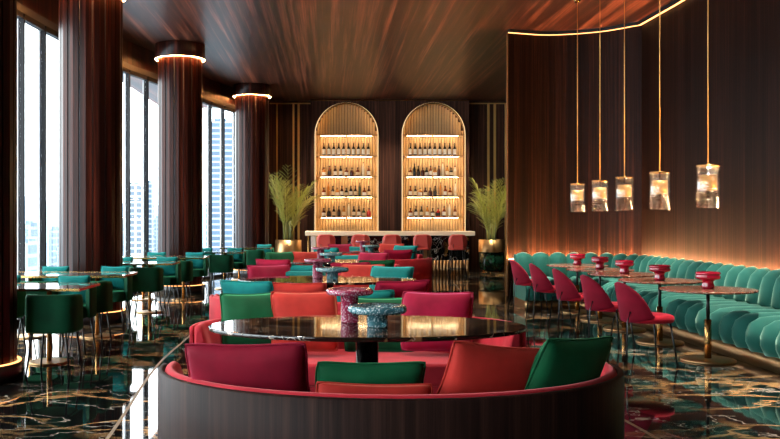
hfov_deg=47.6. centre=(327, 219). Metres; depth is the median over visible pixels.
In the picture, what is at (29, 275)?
table
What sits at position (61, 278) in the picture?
cushion
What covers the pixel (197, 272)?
barrel chair
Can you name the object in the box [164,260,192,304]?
barrel chair
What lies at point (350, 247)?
cushion
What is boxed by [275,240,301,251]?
planter
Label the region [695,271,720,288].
vase
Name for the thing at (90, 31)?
column
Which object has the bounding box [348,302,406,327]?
glass vase
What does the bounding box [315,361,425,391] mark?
cushion
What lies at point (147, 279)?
barrel chair
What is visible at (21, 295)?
barrel chair
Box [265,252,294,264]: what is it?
cushion
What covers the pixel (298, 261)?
table
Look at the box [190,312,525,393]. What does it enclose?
curved sofa
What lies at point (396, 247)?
cushion
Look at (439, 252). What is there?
bar counter
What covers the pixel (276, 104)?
trim
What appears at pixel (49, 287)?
table
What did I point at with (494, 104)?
trim
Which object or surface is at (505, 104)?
trim
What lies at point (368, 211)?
bottle
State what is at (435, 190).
bottle
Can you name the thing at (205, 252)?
table
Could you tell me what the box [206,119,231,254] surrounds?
tower
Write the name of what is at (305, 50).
ceiling
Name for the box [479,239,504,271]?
planter
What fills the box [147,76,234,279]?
window
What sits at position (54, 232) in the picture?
tower
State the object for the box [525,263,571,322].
shell chair
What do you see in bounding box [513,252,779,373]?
banquette
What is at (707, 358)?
round table
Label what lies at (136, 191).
tower
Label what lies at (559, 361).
cushion
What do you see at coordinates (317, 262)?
glass vase
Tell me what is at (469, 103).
trim
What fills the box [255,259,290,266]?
cushion
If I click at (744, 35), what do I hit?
wall
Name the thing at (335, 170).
bottle
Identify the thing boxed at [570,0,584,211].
pendant lamp
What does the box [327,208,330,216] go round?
bottle
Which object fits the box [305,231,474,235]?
countertop
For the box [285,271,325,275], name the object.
cushion
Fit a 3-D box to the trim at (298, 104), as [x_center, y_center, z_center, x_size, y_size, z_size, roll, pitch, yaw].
[-0.830,-0.930,24.854,0.060,4.660,0.048,0,0,0]
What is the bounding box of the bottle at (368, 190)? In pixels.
[367,186,370,195]
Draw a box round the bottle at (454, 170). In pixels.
[453,166,456,175]
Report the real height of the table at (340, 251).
0.780 m
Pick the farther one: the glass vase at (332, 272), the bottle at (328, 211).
the bottle at (328, 211)
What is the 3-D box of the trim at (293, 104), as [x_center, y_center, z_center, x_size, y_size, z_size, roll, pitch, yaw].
[-0.975,-0.930,24.854,0.050,4.660,0.048,0,0,0]
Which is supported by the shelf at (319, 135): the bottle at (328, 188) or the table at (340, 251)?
the bottle at (328, 188)
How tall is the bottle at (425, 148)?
0.355 m
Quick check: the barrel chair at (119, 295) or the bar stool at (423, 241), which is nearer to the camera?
the barrel chair at (119, 295)
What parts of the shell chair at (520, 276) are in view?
leg, leg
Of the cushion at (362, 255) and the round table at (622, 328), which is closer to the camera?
the round table at (622, 328)
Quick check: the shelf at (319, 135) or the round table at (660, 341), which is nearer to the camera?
the round table at (660, 341)
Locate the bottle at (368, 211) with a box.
[367,208,370,216]
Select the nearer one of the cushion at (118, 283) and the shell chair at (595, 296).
the shell chair at (595, 296)
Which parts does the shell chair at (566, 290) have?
leg, leg, seat, leg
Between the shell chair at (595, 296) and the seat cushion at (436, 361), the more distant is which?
the shell chair at (595, 296)
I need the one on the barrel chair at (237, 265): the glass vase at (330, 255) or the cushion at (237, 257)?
the cushion at (237, 257)
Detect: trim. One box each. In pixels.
[17,1,234,108]
[105,335,189,438]
[270,103,309,103]
[276,104,277,239]
[293,104,293,239]
[298,104,299,239]
[310,100,468,100]
[455,284,659,438]
[469,103,505,103]
[487,104,489,238]
[494,104,495,213]
[505,104,505,268]
[506,34,507,295]
[508,0,683,34]
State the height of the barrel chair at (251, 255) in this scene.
0.724 m
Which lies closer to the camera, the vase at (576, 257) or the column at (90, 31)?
the column at (90, 31)
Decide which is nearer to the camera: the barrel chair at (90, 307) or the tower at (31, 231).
the barrel chair at (90, 307)
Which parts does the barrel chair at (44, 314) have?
leg, leg, backrest, leg, leg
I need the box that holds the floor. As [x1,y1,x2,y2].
[0,269,779,438]
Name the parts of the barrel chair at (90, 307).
backrest, leg, seat, leg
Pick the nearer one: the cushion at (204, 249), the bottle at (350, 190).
the cushion at (204, 249)
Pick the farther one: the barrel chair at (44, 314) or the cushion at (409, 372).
the barrel chair at (44, 314)
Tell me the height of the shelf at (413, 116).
4.409 m
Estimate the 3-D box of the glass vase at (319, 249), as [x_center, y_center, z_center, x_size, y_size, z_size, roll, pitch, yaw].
[-0.110,0.518,13.310,0.284,0.204,0.284,0,0,0]
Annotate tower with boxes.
[25,238,46,280]
[26,222,37,243]
[49,226,58,266]
[56,247,58,266]
[123,216,123,255]
[130,182,142,266]
[149,180,153,251]
[154,216,157,251]
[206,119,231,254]
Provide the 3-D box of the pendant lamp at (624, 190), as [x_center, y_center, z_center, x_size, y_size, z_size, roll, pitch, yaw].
[3.770,-1.730,11.190,0.218,3.231,0.218,0,0,0]
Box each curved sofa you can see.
[158,361,623,438]
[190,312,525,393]
[209,294,340,319]
[395,258,431,291]
[415,254,422,258]
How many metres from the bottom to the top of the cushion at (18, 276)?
0.295 m
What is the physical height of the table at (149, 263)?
0.752 m
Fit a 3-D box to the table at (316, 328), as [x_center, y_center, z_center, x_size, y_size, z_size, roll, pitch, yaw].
[0.230,1.010,5.170,1.860,0.780,1.100,0,0,0]
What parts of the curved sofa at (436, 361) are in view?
seat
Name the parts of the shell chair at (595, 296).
leg, leg, seat, leg, leg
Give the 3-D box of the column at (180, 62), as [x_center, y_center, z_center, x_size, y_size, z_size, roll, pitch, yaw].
[-2.840,-0.973,16.900,0.950,4.746,0.950,0,0,0]
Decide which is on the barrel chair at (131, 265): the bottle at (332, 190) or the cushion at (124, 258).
the cushion at (124, 258)
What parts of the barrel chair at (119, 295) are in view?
backrest, seat, leg, leg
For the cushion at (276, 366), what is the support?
on the curved sofa at (188, 408)
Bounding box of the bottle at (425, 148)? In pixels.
[423,143,426,154]
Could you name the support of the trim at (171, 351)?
on the floor
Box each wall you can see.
[17,0,234,104]
[269,99,505,268]
[508,0,779,298]
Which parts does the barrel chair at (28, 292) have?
leg, backrest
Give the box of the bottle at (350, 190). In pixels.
[349,186,352,195]
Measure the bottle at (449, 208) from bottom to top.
0.390 m
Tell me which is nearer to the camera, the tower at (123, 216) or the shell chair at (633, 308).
the shell chair at (633, 308)
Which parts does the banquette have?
backrest, seat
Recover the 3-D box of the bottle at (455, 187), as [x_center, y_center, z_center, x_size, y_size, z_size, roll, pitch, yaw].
[3.567,-0.843,24.630,0.069,0.390,0.067,0,0,0]
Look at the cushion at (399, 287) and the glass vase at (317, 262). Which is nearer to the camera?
the cushion at (399, 287)
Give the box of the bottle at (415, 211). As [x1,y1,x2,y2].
[414,206,417,216]
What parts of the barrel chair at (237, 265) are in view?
backrest, seat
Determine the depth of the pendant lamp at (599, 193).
12.14 m
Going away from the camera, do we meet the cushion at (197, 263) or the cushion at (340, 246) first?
the cushion at (197, 263)
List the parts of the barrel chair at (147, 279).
leg, leg, backrest, leg, leg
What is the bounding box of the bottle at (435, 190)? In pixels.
[433,186,436,195]
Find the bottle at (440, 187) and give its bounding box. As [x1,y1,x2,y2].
[439,182,441,195]
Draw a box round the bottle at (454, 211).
[453,206,456,216]
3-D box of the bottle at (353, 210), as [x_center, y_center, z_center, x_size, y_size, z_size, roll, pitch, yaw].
[0.725,-0.225,24.630,0.097,0.295,0.095,0,0,0]
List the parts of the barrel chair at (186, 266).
backrest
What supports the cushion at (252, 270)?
on the curved sofa
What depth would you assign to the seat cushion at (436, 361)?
6.13 m
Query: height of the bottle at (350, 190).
0.295 m
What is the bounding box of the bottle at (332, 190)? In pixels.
[331,186,334,195]
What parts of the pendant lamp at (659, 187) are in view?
rod, stem, lamp shade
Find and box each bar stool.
[316,234,334,246]
[351,234,369,246]
[382,234,400,243]
[413,234,431,257]
[448,234,466,276]
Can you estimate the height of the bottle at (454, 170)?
0.295 m
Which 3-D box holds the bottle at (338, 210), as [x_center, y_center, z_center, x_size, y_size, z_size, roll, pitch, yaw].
[0.305,-0.225,24.630,0.097,0.295,0.095,0,0,0]
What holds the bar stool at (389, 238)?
on the floor
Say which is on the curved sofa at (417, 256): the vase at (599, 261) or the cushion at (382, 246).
the cushion at (382, 246)
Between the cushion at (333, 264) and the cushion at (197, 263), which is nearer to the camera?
the cushion at (333, 264)
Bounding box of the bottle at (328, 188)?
[327,182,329,195]
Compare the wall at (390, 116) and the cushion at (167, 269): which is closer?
the cushion at (167, 269)
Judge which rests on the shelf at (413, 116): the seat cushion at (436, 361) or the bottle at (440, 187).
the bottle at (440, 187)
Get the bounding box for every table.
[17,272,136,338]
[17,283,99,365]
[123,256,208,300]
[123,261,179,313]
[203,251,245,289]
[208,315,526,362]
[220,247,271,280]
[238,276,415,287]
[290,259,378,273]
[339,250,415,253]
[546,264,608,313]
[566,267,634,322]
[587,272,654,331]
[618,277,701,345]
[659,285,758,364]
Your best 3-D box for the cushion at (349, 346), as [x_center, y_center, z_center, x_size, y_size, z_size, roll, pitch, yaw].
[0.386,0.782,6.574,0.526,0.392,0.236,0,0,4]
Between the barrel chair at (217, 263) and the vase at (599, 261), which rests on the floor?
the barrel chair at (217, 263)
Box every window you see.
[17,9,45,324]
[45,26,148,292]
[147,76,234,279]
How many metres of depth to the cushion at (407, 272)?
10.25 m
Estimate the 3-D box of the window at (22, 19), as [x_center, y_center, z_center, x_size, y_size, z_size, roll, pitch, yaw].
[-4.215,-0.700,10.069,0.134,4.200,5.320,0,0,2]
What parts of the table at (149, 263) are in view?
leg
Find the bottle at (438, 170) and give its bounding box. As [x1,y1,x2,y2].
[437,166,440,175]
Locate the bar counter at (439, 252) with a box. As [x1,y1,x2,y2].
[305,231,474,275]
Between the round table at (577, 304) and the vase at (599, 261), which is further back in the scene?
the round table at (577, 304)
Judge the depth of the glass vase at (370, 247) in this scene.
17.01 m
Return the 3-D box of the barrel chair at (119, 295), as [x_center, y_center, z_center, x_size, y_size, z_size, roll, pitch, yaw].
[-2.730,1.040,11.152,0.464,0.724,0.474,0,0,0]
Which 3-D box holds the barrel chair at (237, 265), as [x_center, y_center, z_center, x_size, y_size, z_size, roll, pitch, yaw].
[-1.950,1.040,18.432,0.464,0.724,0.474,0,0,0]
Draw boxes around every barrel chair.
[17,281,63,346]
[17,282,26,349]
[25,294,82,374]
[46,282,96,354]
[67,281,112,346]
[92,276,131,331]
[128,267,162,317]
[129,265,136,307]
[145,259,168,297]
[151,262,180,308]
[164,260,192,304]
[181,258,207,297]
[209,255,233,291]
[226,252,245,279]
[244,250,264,277]
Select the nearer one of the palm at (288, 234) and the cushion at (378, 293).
the cushion at (378, 293)
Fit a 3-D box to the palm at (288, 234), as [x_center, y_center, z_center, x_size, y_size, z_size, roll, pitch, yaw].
[-0.843,-0.444,23.262,1.608,2.060,1.454,0,0,-22]
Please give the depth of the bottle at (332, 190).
24.68 m
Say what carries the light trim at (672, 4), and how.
attached to the wall at (744, 35)
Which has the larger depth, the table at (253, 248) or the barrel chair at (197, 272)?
the table at (253, 248)
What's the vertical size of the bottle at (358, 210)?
0.295 m
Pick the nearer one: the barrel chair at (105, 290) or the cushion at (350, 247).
the barrel chair at (105, 290)
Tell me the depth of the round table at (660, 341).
9.93 m
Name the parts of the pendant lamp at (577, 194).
rod, lamp shade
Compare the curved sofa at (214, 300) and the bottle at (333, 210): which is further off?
the bottle at (333, 210)
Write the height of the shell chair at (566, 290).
0.798 m
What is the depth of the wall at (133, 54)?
16.91 m
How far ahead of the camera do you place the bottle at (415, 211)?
24.64 m
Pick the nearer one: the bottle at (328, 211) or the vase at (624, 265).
the vase at (624, 265)
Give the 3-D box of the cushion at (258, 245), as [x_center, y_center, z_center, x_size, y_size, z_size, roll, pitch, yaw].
[-1.520,0.741,21.079,0.360,0.295,0.128,0,0,3]
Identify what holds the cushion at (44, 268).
on the barrel chair
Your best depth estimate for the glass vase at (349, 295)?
5.26 m
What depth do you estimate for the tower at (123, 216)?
1256.02 m
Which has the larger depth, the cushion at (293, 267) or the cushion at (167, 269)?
the cushion at (167, 269)
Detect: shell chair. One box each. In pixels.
[508,259,548,312]
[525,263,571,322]
[548,269,600,334]
[575,275,635,348]
[607,282,677,367]
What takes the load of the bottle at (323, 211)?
on the shelf at (319, 135)
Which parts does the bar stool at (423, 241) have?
backrest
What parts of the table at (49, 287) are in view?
leg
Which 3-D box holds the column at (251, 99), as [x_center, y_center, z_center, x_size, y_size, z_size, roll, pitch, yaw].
[-1.900,-0.973,22.000,0.950,4.746,0.950,0,0,0]
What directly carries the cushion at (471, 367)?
on the curved sofa at (188, 408)
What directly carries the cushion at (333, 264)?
on the curved sofa
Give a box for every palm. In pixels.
[269,164,322,239]
[465,177,505,239]
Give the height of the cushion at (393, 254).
0.416 m
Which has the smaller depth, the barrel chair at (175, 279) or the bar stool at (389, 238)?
the barrel chair at (175, 279)
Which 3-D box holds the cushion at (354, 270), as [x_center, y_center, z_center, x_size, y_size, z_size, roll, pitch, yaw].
[0.407,0.745,10.525,0.549,0.416,0.238,0,0,10]
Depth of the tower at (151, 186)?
699.93 m
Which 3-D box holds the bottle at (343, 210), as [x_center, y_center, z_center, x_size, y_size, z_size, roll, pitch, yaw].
[0.445,-0.225,24.670,0.097,0.295,0.095,0,0,0]
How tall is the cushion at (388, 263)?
0.416 m
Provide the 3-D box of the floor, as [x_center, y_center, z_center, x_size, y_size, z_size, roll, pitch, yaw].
[1.250,1.500,10.650,12.500,0.200,31.700,0,0,0]
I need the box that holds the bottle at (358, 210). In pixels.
[357,206,360,216]
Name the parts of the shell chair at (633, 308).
leg, leg, leg, seat, leg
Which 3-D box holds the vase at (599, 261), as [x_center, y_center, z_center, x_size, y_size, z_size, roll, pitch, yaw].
[3.770,0.603,12.200,0.236,0.170,0.236,0,0,0]
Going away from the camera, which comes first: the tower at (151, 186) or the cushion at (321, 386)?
the cushion at (321, 386)
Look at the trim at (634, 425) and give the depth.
5.89 m
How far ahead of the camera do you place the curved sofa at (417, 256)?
17.91 m
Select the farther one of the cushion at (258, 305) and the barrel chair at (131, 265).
the barrel chair at (131, 265)
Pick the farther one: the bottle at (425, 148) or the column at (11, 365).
the bottle at (425, 148)
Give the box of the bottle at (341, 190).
[340,186,343,195]
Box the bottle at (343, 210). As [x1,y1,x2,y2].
[342,206,345,216]
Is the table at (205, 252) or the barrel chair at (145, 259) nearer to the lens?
the barrel chair at (145, 259)
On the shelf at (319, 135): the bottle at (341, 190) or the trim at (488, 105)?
the bottle at (341, 190)
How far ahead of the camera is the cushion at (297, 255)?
14.41 m
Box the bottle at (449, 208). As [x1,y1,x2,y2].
[448,203,450,216]
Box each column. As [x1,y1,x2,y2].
[0,0,22,384]
[59,0,125,324]
[155,40,204,294]
[233,83,270,276]
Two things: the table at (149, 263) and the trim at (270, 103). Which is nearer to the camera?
the table at (149, 263)
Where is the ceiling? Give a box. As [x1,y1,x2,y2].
[123,0,673,107]
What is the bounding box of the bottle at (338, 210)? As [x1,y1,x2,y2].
[337,206,340,216]
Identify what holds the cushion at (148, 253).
on the barrel chair at (145, 259)
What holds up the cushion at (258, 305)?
on the curved sofa at (436, 361)
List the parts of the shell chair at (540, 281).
leg, leg, seat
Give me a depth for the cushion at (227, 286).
7.86 m
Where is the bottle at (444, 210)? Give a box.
[442,206,445,216]
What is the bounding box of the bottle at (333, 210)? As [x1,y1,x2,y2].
[332,206,335,216]
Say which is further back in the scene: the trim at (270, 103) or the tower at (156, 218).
the tower at (156, 218)
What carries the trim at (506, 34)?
attached to the wall at (744, 35)
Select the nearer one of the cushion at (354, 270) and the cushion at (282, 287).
the cushion at (282, 287)
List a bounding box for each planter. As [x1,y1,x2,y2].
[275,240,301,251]
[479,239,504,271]
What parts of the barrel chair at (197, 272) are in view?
backrest, seat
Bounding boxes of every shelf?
[314,102,378,246]
[401,102,465,230]
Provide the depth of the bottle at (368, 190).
24.64 m
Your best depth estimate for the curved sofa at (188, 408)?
3.61 m
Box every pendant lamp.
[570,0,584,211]
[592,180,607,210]
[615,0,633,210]
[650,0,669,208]
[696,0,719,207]
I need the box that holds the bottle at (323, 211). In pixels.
[322,208,325,216]
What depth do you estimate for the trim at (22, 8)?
16.21 m
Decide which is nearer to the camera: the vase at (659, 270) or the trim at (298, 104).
the vase at (659, 270)
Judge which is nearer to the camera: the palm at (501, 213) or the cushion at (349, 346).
the cushion at (349, 346)
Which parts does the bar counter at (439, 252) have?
brass post, panel, marble panel, marble panel, marble panel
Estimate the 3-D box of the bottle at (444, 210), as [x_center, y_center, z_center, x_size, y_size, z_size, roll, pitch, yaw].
[3.252,-0.225,24.630,0.097,0.295,0.095,0,0,0]
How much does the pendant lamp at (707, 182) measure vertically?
3.231 m
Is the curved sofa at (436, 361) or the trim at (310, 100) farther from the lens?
the trim at (310, 100)
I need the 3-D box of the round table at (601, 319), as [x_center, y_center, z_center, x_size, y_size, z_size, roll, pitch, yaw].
[3.770,1.044,12.200,0.910,0.712,0.910,0,0,0]
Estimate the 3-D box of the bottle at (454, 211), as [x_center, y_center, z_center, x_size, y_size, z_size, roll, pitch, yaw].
[3.567,-0.225,24.710,0.097,0.295,0.095,0,0,0]
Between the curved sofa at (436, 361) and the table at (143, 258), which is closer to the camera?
the curved sofa at (436, 361)
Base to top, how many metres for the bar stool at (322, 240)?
1.041 m
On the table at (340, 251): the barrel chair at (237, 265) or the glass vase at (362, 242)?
the glass vase at (362, 242)
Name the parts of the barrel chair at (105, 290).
leg, backrest, leg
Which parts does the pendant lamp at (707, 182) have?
rod, stem, lamp shade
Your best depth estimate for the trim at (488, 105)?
24.83 m
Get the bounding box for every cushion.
[17,275,20,282]
[41,266,69,280]
[58,275,90,302]
[100,266,127,288]
[123,257,132,268]
[147,252,165,266]
[155,257,177,274]
[185,252,204,267]
[185,342,309,391]
[203,248,212,261]
[220,280,273,293]
[220,292,272,344]
[227,248,243,261]
[247,264,289,277]
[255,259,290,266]
[257,244,271,256]
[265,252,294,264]
[271,291,338,351]
[272,282,326,291]
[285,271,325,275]
[290,265,323,270]
[293,252,316,264]
[307,349,449,386]
[313,248,338,257]
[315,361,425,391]
[315,381,432,394]
[328,244,352,254]
[331,262,370,272]
[335,255,357,258]
[337,290,394,301]
[340,264,384,287]
[344,297,413,351]
[349,246,367,249]
[358,252,388,259]
[358,260,394,266]
[369,266,413,290]
[374,280,429,297]
[379,243,403,249]
[384,249,412,259]
[393,245,417,258]
[401,291,473,351]
[436,340,539,393]
[524,336,613,389]
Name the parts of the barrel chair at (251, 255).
backrest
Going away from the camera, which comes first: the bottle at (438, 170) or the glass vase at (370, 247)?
the glass vase at (370, 247)
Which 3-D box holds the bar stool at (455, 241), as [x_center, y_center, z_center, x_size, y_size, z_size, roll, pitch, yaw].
[3.150,0.881,21.434,0.460,1.041,0.434,0,0,0]
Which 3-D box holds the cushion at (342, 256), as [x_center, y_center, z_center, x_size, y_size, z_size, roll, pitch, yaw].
[0.324,0.782,14.550,0.553,0.392,0.232,0,0,6]
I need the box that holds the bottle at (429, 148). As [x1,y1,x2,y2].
[428,143,431,154]
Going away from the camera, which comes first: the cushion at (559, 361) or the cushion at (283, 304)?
the cushion at (559, 361)
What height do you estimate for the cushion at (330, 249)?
0.416 m
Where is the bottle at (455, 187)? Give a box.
[454,182,456,195]
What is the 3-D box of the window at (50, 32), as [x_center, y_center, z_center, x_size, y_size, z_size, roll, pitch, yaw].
[-3.892,-0.700,14.951,0.205,4.200,4.608,0,0,7]
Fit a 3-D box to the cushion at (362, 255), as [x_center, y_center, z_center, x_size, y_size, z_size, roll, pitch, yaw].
[0.708,0.745,14.272,0.550,0.416,0.240,0,0,25]
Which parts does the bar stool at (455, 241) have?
backrest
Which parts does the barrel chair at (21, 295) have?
backrest, leg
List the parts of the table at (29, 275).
leg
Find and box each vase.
[304,258,330,277]
[311,247,329,257]
[316,267,348,279]
[320,252,341,260]
[326,287,372,322]
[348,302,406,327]
[355,240,369,250]
[362,245,379,251]
[569,253,585,264]
[591,257,608,268]
[615,260,633,273]
[649,265,670,279]
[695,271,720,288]
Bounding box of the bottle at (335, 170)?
[333,166,336,175]
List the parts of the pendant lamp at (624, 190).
rod, lamp shade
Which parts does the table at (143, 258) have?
leg, leg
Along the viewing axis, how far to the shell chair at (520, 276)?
13.20 m
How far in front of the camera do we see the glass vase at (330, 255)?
12.99 m
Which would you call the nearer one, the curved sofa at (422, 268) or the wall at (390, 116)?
the curved sofa at (422, 268)
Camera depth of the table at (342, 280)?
9.09 m
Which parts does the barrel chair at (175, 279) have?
backrest, seat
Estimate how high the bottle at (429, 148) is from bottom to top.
0.355 m
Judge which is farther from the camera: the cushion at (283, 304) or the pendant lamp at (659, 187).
the pendant lamp at (659, 187)
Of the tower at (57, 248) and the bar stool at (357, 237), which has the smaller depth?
the bar stool at (357, 237)
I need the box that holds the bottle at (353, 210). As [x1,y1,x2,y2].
[352,206,355,216]
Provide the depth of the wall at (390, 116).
24.88 m
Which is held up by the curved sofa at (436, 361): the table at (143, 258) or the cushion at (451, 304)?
the cushion at (451, 304)
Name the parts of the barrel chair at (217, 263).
backrest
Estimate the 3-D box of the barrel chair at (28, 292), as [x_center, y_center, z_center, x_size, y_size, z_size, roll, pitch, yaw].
[-3.220,1.040,9.848,0.464,0.724,0.474,0,0,0]
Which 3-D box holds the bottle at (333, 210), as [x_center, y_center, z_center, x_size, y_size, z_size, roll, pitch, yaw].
[0.165,-0.225,24.710,0.097,0.295,0.095,0,0,0]

